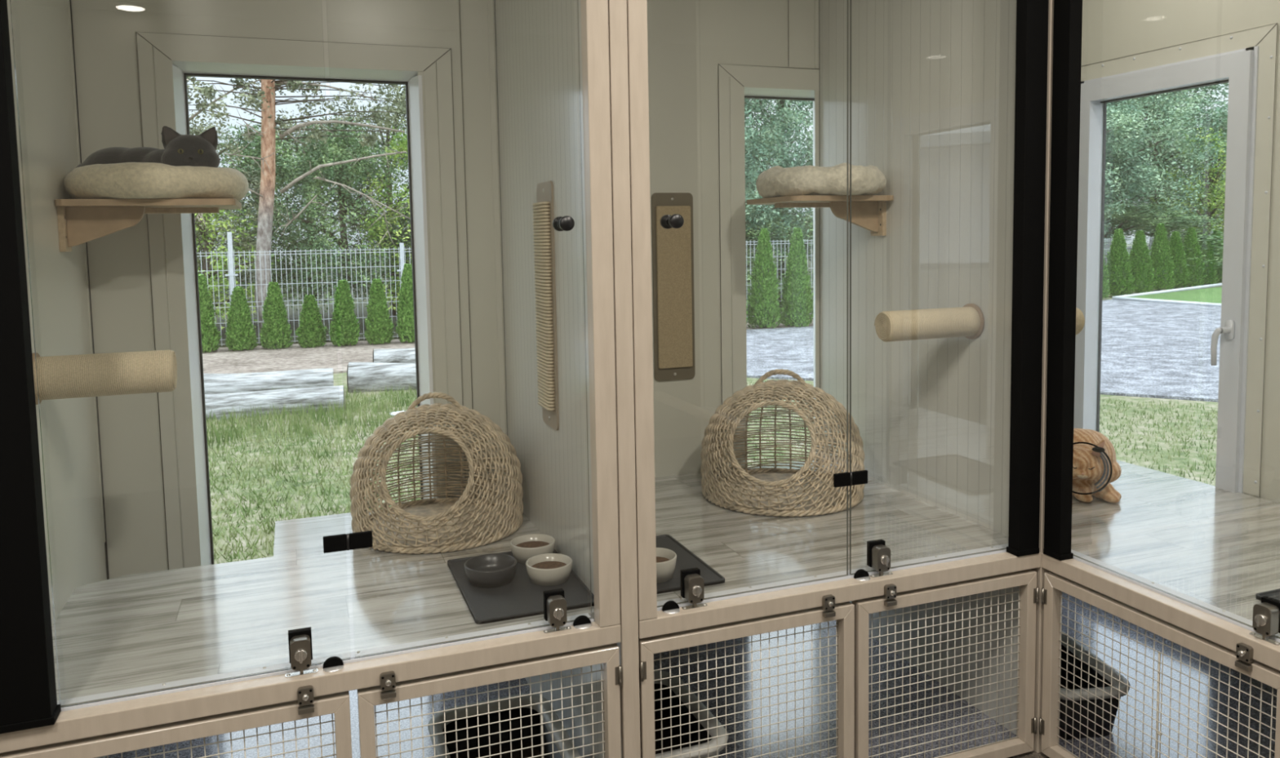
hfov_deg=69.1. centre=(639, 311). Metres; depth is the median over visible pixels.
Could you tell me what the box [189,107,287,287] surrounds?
pine tree
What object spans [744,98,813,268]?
pine tree
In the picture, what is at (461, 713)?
box
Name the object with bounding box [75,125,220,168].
cat
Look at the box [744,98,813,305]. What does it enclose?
pine tree
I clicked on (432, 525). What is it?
wicker igloo
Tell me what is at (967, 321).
post
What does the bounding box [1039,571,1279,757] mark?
door
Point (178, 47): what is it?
trim
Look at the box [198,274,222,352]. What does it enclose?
thuja
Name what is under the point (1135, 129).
pine tree
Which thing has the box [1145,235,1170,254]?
fence panel
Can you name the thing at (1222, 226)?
leafy tree
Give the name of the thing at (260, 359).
dirt path
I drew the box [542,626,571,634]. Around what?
strike plate
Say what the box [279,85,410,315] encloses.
pine tree
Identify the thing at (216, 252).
fence panel
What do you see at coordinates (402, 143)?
leafy tree
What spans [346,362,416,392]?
log
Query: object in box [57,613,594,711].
track
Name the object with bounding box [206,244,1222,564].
ground
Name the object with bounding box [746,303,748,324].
thuja
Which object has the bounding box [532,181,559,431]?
board
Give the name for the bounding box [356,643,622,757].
door
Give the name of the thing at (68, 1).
trim
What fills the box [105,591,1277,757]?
floor
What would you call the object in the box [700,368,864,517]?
wicker igloo
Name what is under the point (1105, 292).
thuja
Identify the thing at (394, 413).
dish
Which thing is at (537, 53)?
wall partition
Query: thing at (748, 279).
leafy tree
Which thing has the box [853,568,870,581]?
door stop
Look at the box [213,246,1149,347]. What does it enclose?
floor
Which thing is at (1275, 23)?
trim
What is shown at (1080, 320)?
post
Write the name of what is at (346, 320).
thuja
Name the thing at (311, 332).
thuja
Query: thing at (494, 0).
trim
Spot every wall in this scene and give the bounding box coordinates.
[6,0,106,757]
[71,0,814,579]
[819,0,1018,735]
[1080,0,1279,503]
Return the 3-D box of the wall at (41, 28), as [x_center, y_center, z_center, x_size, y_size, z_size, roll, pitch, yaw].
[-1.537,-0.089,2.330,0.050,2.963,1.195,-3,5,-20]
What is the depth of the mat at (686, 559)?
2.63 m
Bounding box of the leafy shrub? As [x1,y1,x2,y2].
[194,208,279,329]
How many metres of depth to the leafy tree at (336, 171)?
18.66 m
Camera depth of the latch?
2.00 m
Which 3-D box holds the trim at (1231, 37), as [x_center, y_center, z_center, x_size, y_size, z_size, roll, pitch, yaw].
[2.003,-0.199,3.493,0.003,1.553,0.705,-3,5,-20]
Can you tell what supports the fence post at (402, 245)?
on the dirt path
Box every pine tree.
[186,76,409,337]
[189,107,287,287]
[209,107,397,306]
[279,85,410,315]
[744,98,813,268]
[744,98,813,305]
[1103,99,1175,245]
[1104,82,1228,236]
[1104,92,1226,244]
[1104,101,1157,200]
[1105,89,1227,249]
[1116,104,1159,161]
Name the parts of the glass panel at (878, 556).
turn knob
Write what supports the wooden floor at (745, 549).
attached to the wall at (687, 40)
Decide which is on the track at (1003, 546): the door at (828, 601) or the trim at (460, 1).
the door at (828, 601)
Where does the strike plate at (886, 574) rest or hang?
on the rail at (786, 601)
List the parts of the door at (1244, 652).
turn knob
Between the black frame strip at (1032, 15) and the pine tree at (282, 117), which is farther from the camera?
the pine tree at (282, 117)
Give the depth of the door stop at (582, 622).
2.25 m
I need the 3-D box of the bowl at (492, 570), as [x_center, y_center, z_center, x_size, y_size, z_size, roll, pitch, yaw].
[-0.408,0.712,2.549,0.144,0.050,0.144,-3,5,-20]
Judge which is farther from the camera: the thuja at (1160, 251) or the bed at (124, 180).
the thuja at (1160, 251)
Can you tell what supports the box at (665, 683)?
on the floor at (251, 742)
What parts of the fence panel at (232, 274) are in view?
fence post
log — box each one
[203,368,334,394]
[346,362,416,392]
[373,347,415,363]
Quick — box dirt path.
[202,319,813,373]
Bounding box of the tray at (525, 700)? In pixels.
[427,693,580,757]
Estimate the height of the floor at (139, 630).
0.030 m
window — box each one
[172,60,436,565]
[744,87,815,459]
[1073,45,1258,493]
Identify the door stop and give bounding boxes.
[322,656,343,672]
[573,615,591,629]
[662,600,679,613]
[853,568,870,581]
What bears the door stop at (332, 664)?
on the rail at (124, 716)
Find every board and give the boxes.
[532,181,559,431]
[651,192,695,381]
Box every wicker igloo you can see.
[349,391,523,554]
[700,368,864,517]
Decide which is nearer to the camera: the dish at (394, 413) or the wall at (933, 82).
the wall at (933, 82)
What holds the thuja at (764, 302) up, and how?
on the ground at (341, 378)
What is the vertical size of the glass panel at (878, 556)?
2.340 m
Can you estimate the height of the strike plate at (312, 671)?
0.003 m
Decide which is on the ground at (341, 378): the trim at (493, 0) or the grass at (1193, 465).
the grass at (1193, 465)
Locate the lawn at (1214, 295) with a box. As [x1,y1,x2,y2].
[1130,286,1222,303]
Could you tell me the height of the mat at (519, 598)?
0.010 m
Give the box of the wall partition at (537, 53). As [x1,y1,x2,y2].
[494,0,616,757]
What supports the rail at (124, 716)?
attached to the timber post
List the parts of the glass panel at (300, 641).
turn knob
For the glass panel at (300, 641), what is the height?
2.340 m
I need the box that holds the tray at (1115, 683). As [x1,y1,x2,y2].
[1059,631,1130,740]
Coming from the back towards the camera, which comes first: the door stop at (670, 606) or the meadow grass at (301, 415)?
the meadow grass at (301, 415)
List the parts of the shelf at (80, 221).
wall plate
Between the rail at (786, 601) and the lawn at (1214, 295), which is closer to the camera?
the rail at (786, 601)
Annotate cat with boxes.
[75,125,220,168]
[1072,428,1121,502]
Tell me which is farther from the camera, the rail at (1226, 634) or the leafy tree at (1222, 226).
the leafy tree at (1222, 226)
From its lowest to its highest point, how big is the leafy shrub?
2.839 m
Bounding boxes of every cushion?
[104,197,198,199]
[775,192,861,197]
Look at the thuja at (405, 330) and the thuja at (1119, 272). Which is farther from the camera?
the thuja at (1119, 272)
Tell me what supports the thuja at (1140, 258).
on the ground at (341, 378)
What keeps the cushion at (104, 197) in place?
on the bed at (124, 180)
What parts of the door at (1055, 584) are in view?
tie rod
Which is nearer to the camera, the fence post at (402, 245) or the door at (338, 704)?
the door at (338, 704)
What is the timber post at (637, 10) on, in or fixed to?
on the rail at (786, 601)
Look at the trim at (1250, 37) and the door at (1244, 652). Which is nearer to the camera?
the door at (1244, 652)
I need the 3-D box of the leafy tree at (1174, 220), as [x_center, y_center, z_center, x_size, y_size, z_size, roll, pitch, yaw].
[14.880,-2.220,29.805,9.259,2.692,4.707,2,6,34]
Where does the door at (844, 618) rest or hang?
attached to the timber post at (617, 9)
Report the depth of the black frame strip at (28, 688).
1.79 m
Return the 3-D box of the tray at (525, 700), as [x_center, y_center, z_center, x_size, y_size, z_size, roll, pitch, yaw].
[-0.372,1.273,2.562,0.363,0.169,0.528,-3,5,-20]
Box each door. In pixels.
[0,691,351,757]
[323,0,591,700]
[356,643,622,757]
[638,601,854,757]
[657,0,867,618]
[851,569,1039,757]
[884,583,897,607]
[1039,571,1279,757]
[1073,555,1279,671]
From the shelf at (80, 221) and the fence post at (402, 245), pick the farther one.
the fence post at (402, 245)
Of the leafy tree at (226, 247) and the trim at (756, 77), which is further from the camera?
the leafy tree at (226, 247)
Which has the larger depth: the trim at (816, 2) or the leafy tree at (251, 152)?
the leafy tree at (251, 152)
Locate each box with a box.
[442,707,562,757]
[653,671,728,757]
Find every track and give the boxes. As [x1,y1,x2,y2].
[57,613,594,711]
[657,543,1008,611]
[1071,549,1279,643]
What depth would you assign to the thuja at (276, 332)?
15.52 m
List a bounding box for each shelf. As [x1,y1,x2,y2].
[54,198,241,252]
[746,195,893,235]
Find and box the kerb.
[1111,283,1222,306]
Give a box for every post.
[31,350,177,404]
[580,0,620,627]
[608,0,640,757]
[626,0,657,621]
[874,303,984,342]
[1030,0,1053,753]
[1075,307,1084,334]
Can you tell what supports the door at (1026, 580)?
attached to the timber post at (1040, 571)
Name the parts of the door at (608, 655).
tie rod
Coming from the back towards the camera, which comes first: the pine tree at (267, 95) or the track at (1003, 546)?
the pine tree at (267, 95)
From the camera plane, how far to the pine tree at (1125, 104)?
36.24 m
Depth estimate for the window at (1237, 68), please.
3.31 m
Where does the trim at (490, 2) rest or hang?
attached to the wall at (687, 40)
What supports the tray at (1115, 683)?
on the floor at (251, 742)
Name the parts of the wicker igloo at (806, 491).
handle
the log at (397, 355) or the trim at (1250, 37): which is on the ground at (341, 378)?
the log at (397, 355)
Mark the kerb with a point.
(1126, 297)
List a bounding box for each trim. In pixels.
[67,0,105,542]
[70,0,109,579]
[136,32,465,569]
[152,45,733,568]
[458,0,475,497]
[487,0,507,494]
[493,0,506,435]
[493,0,509,488]
[718,64,819,470]
[814,0,819,459]
[818,0,820,423]
[1080,22,1277,494]
[1080,23,1278,497]
[1102,35,1272,483]
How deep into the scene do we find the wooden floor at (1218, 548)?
2.83 m
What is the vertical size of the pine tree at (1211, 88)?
11.074 m
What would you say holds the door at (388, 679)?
on the track at (123, 692)
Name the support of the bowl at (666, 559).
on the mat at (686, 559)
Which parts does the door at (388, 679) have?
turn knob, knob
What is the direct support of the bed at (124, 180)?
on the shelf at (80, 221)
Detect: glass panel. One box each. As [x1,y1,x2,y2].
[9,0,351,707]
[849,0,1006,575]
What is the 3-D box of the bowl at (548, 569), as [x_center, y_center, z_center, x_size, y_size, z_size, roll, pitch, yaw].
[-0.248,0.710,2.550,0.128,0.050,0.128,-3,5,-20]
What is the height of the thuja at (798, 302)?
1.964 m
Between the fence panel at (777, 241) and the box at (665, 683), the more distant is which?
the fence panel at (777, 241)
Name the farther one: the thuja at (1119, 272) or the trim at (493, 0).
the thuja at (1119, 272)
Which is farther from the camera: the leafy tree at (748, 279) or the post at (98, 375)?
the leafy tree at (748, 279)
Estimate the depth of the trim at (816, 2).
3.79 m
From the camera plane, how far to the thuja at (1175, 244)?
26.65 m
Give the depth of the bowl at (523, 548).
2.71 m
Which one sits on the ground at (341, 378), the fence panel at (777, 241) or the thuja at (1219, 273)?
the thuja at (1219, 273)
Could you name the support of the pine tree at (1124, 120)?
on the floor at (326, 322)
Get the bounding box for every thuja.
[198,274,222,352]
[224,286,258,351]
[259,281,293,349]
[294,294,327,347]
[327,280,359,346]
[363,278,395,344]
[393,263,414,342]
[746,227,782,328]
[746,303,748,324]
[779,226,813,327]
[1102,255,1111,298]
[1103,228,1135,296]
[1128,230,1156,293]
[1147,223,1175,290]
[1166,231,1191,288]
[1182,226,1207,287]
[1198,234,1218,284]
[1210,230,1223,283]
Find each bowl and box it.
[464,553,517,588]
[510,533,555,564]
[525,553,572,586]
[656,547,676,583]
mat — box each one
[447,549,594,624]
[655,534,724,594]
[1255,588,1279,600]
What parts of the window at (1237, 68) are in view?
handle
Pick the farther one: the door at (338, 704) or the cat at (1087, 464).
the cat at (1087, 464)
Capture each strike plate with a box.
[284,669,318,678]
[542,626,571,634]
[681,603,707,610]
[870,572,893,577]
[1248,632,1279,645]
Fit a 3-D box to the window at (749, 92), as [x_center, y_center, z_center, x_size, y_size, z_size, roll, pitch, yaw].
[0.602,0.163,3.853,0.462,2.137,0.124,-3,5,-20]
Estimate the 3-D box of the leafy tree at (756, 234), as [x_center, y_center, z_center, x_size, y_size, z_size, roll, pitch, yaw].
[3.492,-1.206,21.246,5.400,2.467,3.900,-4,5,-29]
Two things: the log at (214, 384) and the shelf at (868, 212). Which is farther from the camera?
the log at (214, 384)
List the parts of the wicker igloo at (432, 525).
handle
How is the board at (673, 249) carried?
attached to the wall at (687, 40)
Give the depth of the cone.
3.16 m
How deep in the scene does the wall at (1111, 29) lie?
3.27 m
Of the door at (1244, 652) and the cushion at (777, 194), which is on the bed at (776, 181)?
the cushion at (777, 194)
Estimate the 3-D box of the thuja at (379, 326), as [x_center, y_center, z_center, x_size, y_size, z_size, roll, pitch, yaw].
[-4.515,0.033,16.059,0.520,1.206,0.524,-4,6,-33]
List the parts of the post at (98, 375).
cord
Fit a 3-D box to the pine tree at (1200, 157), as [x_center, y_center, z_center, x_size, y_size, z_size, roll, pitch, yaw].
[16.168,-5.328,32.241,6.902,8.444,7.477,-4,6,-35]
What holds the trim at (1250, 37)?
attached to the wall at (1111, 29)
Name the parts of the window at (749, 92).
frame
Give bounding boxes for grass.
[205,384,420,564]
[746,381,1217,485]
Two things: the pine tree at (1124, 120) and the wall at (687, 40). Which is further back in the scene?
the pine tree at (1124, 120)
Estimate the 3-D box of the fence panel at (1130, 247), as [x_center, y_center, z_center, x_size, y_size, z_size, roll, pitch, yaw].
[13.683,-1.400,26.706,3.073,1.600,0.065,-5,6,-40]
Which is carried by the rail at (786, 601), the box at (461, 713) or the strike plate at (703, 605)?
the strike plate at (703, 605)
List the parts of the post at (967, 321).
cord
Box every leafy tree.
[195,113,361,305]
[196,243,250,298]
[235,108,411,312]
[358,120,412,310]
[359,123,411,276]
[745,205,813,309]
[745,245,778,307]
[1103,199,1224,273]
[1151,127,1226,245]
[1173,183,1225,244]
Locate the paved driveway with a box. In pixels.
[746,299,1221,402]
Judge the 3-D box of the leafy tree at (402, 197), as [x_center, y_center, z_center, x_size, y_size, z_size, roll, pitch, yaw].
[-3.971,-2.304,20.614,4.234,5.024,4.326,2,6,36]
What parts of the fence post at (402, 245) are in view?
fence post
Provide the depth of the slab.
9.79 m
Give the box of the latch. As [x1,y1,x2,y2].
[297,685,314,715]
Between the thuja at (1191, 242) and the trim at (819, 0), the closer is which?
the trim at (819, 0)
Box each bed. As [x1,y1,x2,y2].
[63,162,248,200]
[755,162,886,198]
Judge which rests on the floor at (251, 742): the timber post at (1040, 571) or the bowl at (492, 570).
the timber post at (1040, 571)
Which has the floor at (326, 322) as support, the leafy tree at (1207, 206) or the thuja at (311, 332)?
the leafy tree at (1207, 206)
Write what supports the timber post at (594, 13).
on the rail at (124, 716)
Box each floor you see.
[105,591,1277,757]
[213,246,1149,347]
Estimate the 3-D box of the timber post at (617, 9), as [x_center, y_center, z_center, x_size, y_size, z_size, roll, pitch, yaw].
[-0.047,-0.106,2.219,0.044,2.963,0.046,-3,5,-20]
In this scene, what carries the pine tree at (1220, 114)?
on the floor at (326, 322)
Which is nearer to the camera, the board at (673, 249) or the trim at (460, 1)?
the trim at (460, 1)
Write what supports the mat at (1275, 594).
on the wooden floor at (1218, 548)
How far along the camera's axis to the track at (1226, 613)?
2.39 m
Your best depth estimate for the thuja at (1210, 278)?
28.02 m
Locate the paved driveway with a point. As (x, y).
(1149, 349)
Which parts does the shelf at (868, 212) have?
wall plate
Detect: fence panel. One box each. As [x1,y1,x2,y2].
[196,250,230,346]
[225,231,400,344]
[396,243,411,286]
[745,239,813,322]
[1103,237,1133,279]
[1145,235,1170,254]
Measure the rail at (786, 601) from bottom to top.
0.045 m
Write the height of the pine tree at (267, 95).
7.516 m
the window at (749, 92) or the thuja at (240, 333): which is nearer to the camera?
the window at (749, 92)
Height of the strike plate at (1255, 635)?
0.003 m
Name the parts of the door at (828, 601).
knob, turn knob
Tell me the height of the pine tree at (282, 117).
4.940 m
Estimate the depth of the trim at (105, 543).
2.91 m
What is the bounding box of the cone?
[1072,442,1112,494]
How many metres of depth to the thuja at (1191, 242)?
27.35 m
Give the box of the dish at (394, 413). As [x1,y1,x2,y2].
[390,410,404,416]
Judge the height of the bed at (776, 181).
0.116 m
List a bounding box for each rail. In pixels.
[0,622,621,753]
[638,552,1040,639]
[1041,552,1279,671]
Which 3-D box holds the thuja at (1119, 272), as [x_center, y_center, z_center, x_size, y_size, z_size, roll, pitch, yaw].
[12.377,-1.232,24.092,0.812,1.816,0.840,3,6,39]
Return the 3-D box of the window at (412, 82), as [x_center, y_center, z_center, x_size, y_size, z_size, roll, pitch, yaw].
[-1.123,0.243,3.212,0.802,2.143,0.124,-3,5,-20]
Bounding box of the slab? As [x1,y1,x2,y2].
[204,385,345,419]
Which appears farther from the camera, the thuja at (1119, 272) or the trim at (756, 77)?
the thuja at (1119, 272)
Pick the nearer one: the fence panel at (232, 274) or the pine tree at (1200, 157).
the fence panel at (232, 274)
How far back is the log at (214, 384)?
10.58 m

